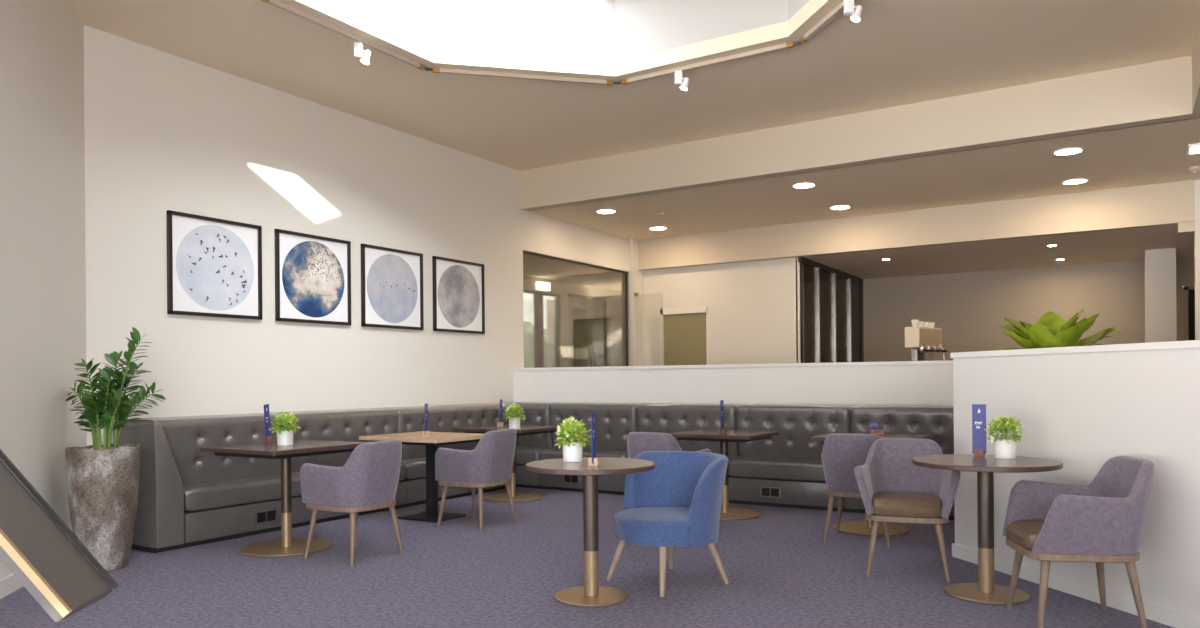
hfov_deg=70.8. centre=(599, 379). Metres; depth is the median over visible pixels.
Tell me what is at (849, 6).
track spotlight
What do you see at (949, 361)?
wall cap
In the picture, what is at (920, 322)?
cup
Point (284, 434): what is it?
potted plant
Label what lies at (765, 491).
outlet
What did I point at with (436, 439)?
rectangular table
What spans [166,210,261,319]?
framed picture
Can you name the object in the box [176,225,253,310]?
print
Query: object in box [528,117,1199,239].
ceiling
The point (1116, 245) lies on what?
ceiling
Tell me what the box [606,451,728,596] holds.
tub chair
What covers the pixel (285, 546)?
round table
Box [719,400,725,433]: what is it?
holder
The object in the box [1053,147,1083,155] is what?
recessed light
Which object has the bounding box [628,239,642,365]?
wall pier
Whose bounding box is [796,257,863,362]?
screen
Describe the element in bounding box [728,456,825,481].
seat cushion
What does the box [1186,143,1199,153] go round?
recessed light
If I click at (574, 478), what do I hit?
outlet
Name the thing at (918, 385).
wall
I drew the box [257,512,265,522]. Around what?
outlet
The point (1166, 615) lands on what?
baseboard
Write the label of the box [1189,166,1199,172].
smoke detector
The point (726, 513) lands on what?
rectangular table
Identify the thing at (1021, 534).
seat cushion
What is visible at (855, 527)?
round table
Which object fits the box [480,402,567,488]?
bench section
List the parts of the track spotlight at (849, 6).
bulb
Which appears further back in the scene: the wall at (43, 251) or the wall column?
the wall column
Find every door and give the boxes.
[660,306,707,365]
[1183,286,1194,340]
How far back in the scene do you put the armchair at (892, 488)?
5.23 m
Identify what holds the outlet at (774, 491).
attached to the bench section at (785, 469)
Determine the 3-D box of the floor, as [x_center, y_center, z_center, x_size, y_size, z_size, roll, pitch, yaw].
[0.348,1.247,5.912,16.500,0.100,21.000,0,0,32]
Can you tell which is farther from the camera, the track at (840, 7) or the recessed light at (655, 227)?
the recessed light at (655, 227)
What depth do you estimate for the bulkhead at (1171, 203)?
10.51 m
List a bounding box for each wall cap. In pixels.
[513,360,952,370]
[950,340,1199,357]
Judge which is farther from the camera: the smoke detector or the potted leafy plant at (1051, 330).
the smoke detector
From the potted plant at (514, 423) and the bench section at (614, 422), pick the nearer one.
the potted plant at (514, 423)
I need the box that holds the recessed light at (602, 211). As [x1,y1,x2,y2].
[596,209,615,213]
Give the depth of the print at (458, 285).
9.44 m
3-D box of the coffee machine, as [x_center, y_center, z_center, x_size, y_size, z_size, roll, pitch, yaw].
[3.874,-0.277,10.065,0.600,0.680,0.391,0,0,-43]
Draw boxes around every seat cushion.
[184,463,406,511]
[401,457,425,479]
[516,446,547,464]
[539,448,627,459]
[614,506,690,525]
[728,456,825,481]
[872,492,942,517]
[1006,520,1044,549]
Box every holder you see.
[263,404,272,442]
[422,404,429,435]
[497,399,502,426]
[588,412,599,465]
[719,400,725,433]
[871,430,883,434]
[972,404,985,456]
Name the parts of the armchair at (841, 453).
leg, leg, seat frame, leg, leg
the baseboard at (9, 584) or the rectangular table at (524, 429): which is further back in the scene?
the rectangular table at (524, 429)
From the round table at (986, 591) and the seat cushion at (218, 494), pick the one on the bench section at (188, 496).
the seat cushion at (218, 494)
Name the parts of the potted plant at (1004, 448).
stem, pot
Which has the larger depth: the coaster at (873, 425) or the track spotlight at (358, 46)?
the coaster at (873, 425)
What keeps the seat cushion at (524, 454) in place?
on the bench section at (528, 447)
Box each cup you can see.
[911,320,919,326]
[918,321,924,326]
[923,322,930,326]
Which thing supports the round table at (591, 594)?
on the floor
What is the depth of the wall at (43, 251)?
5.33 m
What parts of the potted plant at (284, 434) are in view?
pot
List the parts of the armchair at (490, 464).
leg, leg, seat frame, leg, leg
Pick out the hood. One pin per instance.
(915, 337)
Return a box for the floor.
[0,487,1173,627]
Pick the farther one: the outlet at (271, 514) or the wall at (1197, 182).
the wall at (1197, 182)
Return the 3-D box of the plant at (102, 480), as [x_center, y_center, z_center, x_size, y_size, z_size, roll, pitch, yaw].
[-3.254,0.445,5.487,0.755,1.565,0.416,0,0,7]
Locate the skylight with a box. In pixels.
[334,0,809,61]
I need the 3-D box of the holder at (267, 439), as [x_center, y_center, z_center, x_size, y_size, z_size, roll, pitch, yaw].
[-2.508,0.330,6.362,0.052,0.291,0.098,0,0,7]
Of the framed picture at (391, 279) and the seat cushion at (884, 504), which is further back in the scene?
the framed picture at (391, 279)
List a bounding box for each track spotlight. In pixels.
[354,42,370,63]
[674,70,688,90]
[844,0,862,21]
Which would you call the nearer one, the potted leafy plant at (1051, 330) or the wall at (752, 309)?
the potted leafy plant at (1051, 330)
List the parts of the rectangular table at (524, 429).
plate, plate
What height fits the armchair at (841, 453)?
0.803 m
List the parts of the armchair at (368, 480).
leg, seat frame, leg, leg, leg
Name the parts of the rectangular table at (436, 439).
plate, plate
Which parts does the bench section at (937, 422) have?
backrest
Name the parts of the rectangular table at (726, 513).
plate, plate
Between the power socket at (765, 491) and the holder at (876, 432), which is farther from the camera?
the power socket at (765, 491)
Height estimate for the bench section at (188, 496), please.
0.933 m
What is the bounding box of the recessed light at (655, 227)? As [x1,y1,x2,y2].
[649,226,666,229]
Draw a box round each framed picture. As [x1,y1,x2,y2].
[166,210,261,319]
[274,229,350,325]
[360,244,423,329]
[432,256,484,333]
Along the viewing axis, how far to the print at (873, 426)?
6.78 m
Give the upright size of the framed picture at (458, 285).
0.807 m
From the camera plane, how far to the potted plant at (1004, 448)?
4.69 m
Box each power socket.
[255,508,276,523]
[563,475,578,483]
[760,486,780,497]
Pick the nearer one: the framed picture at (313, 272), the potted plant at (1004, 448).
the potted plant at (1004, 448)
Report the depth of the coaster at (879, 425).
6.78 m
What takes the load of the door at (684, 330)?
in the wall at (752, 309)
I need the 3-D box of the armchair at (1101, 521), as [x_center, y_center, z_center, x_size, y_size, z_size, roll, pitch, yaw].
[2.321,0.782,4.100,0.582,0.803,0.598,0,0,9]
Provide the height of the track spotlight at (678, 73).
0.157 m
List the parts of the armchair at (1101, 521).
leg, leg, seat frame, leg, leg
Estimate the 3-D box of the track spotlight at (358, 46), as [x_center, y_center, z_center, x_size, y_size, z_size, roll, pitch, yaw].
[-1.786,-2.455,6.357,0.122,0.157,0.072,0,0,-3]
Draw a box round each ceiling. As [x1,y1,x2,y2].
[62,0,1199,170]
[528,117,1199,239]
[644,225,1193,278]
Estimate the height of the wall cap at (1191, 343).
0.036 m
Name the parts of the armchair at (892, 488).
leg, seat frame, leg, leg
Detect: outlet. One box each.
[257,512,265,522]
[267,510,275,520]
[564,475,570,481]
[571,475,577,482]
[762,488,769,495]
[771,488,778,496]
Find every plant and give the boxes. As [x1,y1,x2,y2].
[65,327,165,571]
[269,411,300,445]
[504,403,525,428]
[555,416,590,461]
[984,414,1026,458]
[998,309,1120,349]
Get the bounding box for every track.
[260,0,427,70]
[427,67,617,85]
[618,41,799,84]
[799,1,843,43]
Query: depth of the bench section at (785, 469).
7.91 m
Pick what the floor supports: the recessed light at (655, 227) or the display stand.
the display stand
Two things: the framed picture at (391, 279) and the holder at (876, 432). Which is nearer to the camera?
the holder at (876, 432)
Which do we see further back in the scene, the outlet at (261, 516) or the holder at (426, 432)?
the holder at (426, 432)
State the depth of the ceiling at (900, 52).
6.97 m
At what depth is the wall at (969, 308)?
13.19 m
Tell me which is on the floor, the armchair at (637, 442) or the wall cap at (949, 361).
the armchair at (637, 442)
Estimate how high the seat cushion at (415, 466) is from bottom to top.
0.181 m
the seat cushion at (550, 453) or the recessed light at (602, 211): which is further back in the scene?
the recessed light at (602, 211)
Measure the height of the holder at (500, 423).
0.282 m
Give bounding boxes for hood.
[905,327,941,347]
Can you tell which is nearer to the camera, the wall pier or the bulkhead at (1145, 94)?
the bulkhead at (1145, 94)
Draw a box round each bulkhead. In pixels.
[520,55,1199,210]
[638,180,1194,270]
[1192,18,1199,113]
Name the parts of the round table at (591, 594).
plate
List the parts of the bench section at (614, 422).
backrest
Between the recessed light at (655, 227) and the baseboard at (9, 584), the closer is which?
the baseboard at (9, 584)
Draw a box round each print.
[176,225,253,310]
[282,241,343,316]
[367,254,417,322]
[438,265,479,327]
[870,423,876,429]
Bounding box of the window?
[523,250,627,367]
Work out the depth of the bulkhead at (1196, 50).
6.48 m
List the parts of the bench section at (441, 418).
backrest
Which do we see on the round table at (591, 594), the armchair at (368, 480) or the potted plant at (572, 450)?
the potted plant at (572, 450)
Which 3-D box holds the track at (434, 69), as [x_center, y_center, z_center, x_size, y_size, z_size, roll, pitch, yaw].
[-0.634,-2.558,7.132,1.626,0.034,0.038,0,0,-13]
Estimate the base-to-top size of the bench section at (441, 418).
0.933 m
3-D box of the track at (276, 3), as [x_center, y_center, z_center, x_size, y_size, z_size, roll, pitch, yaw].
[-1.852,-2.548,6.262,0.036,0.034,1.626,0,0,32]
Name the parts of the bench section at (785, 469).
backrest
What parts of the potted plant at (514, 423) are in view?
pot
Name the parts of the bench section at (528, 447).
backrest, backrest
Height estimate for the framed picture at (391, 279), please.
0.807 m
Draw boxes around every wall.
[0,0,86,579]
[84,25,629,445]
[514,364,953,405]
[642,257,801,365]
[863,256,1194,361]
[953,348,1199,615]
[1194,179,1199,339]
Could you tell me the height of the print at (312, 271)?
0.700 m
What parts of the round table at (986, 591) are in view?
plate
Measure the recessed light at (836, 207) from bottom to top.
0.010 m
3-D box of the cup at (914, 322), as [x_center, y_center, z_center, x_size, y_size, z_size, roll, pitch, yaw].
[3.708,-0.659,9.929,0.080,0.085,0.087,0,0,-19]
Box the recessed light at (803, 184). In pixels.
[792,182,815,187]
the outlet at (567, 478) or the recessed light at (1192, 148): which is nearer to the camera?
the recessed light at (1192, 148)
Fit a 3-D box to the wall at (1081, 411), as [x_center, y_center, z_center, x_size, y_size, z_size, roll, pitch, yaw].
[3.130,0.512,2.616,0.150,1.325,6.200,0,0,-13]
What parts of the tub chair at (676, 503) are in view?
leg, seat, leg, leg, backrest, leg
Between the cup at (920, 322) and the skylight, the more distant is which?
the cup at (920, 322)
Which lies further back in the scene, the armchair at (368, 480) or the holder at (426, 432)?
the holder at (426, 432)
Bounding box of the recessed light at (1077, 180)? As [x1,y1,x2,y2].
[1062,178,1088,184]
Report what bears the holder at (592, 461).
on the round table at (591, 594)
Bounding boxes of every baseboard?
[0,543,74,598]
[952,543,1199,627]
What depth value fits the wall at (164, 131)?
7.44 m
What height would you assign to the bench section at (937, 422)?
0.933 m
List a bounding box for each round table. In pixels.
[200,439,366,556]
[526,457,654,606]
[810,432,928,535]
[912,454,1062,603]
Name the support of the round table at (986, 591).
on the floor
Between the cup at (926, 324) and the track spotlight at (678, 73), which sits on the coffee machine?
the cup at (926, 324)
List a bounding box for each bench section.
[113,408,406,552]
[370,403,507,506]
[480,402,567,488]
[539,402,652,494]
[636,403,749,476]
[728,404,859,511]
[845,405,954,519]
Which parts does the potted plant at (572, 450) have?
pot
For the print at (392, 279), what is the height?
0.700 m
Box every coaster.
[868,422,877,431]
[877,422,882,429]
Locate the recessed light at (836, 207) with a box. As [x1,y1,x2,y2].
[829,205,850,209]
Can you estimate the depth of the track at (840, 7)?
6.09 m
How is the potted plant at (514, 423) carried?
on the rectangular table at (524, 429)
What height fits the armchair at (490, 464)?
0.803 m
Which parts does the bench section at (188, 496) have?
panel, backrest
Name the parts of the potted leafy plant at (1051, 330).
stem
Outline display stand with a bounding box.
[0,449,118,621]
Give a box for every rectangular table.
[359,431,483,522]
[453,424,560,502]
[668,429,778,519]
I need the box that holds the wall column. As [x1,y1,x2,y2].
[1145,248,1176,342]
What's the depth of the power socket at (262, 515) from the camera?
6.69 m
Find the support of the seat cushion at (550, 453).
on the bench section at (614, 422)
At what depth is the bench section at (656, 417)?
8.54 m
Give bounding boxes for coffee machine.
[905,327,946,360]
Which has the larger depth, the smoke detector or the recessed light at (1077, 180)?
the recessed light at (1077, 180)
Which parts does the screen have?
backing panel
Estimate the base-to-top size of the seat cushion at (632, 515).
0.042 m
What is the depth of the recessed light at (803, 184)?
9.24 m
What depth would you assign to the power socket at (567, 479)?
9.04 m
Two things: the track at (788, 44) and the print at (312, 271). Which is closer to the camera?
the track at (788, 44)
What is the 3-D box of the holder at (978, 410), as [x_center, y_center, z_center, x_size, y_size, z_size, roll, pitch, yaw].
[2.180,0.292,4.853,0.074,0.299,0.052,0,0,30]
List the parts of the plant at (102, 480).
stem, stem, stem, stem, planter, stem, stem, stem, stem, stem, stem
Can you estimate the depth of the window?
11.52 m
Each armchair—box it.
[300,440,403,565]
[435,429,516,530]
[627,432,710,458]
[821,433,898,547]
[854,438,960,582]
[1002,456,1153,627]
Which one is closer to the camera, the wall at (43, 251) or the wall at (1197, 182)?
the wall at (43, 251)

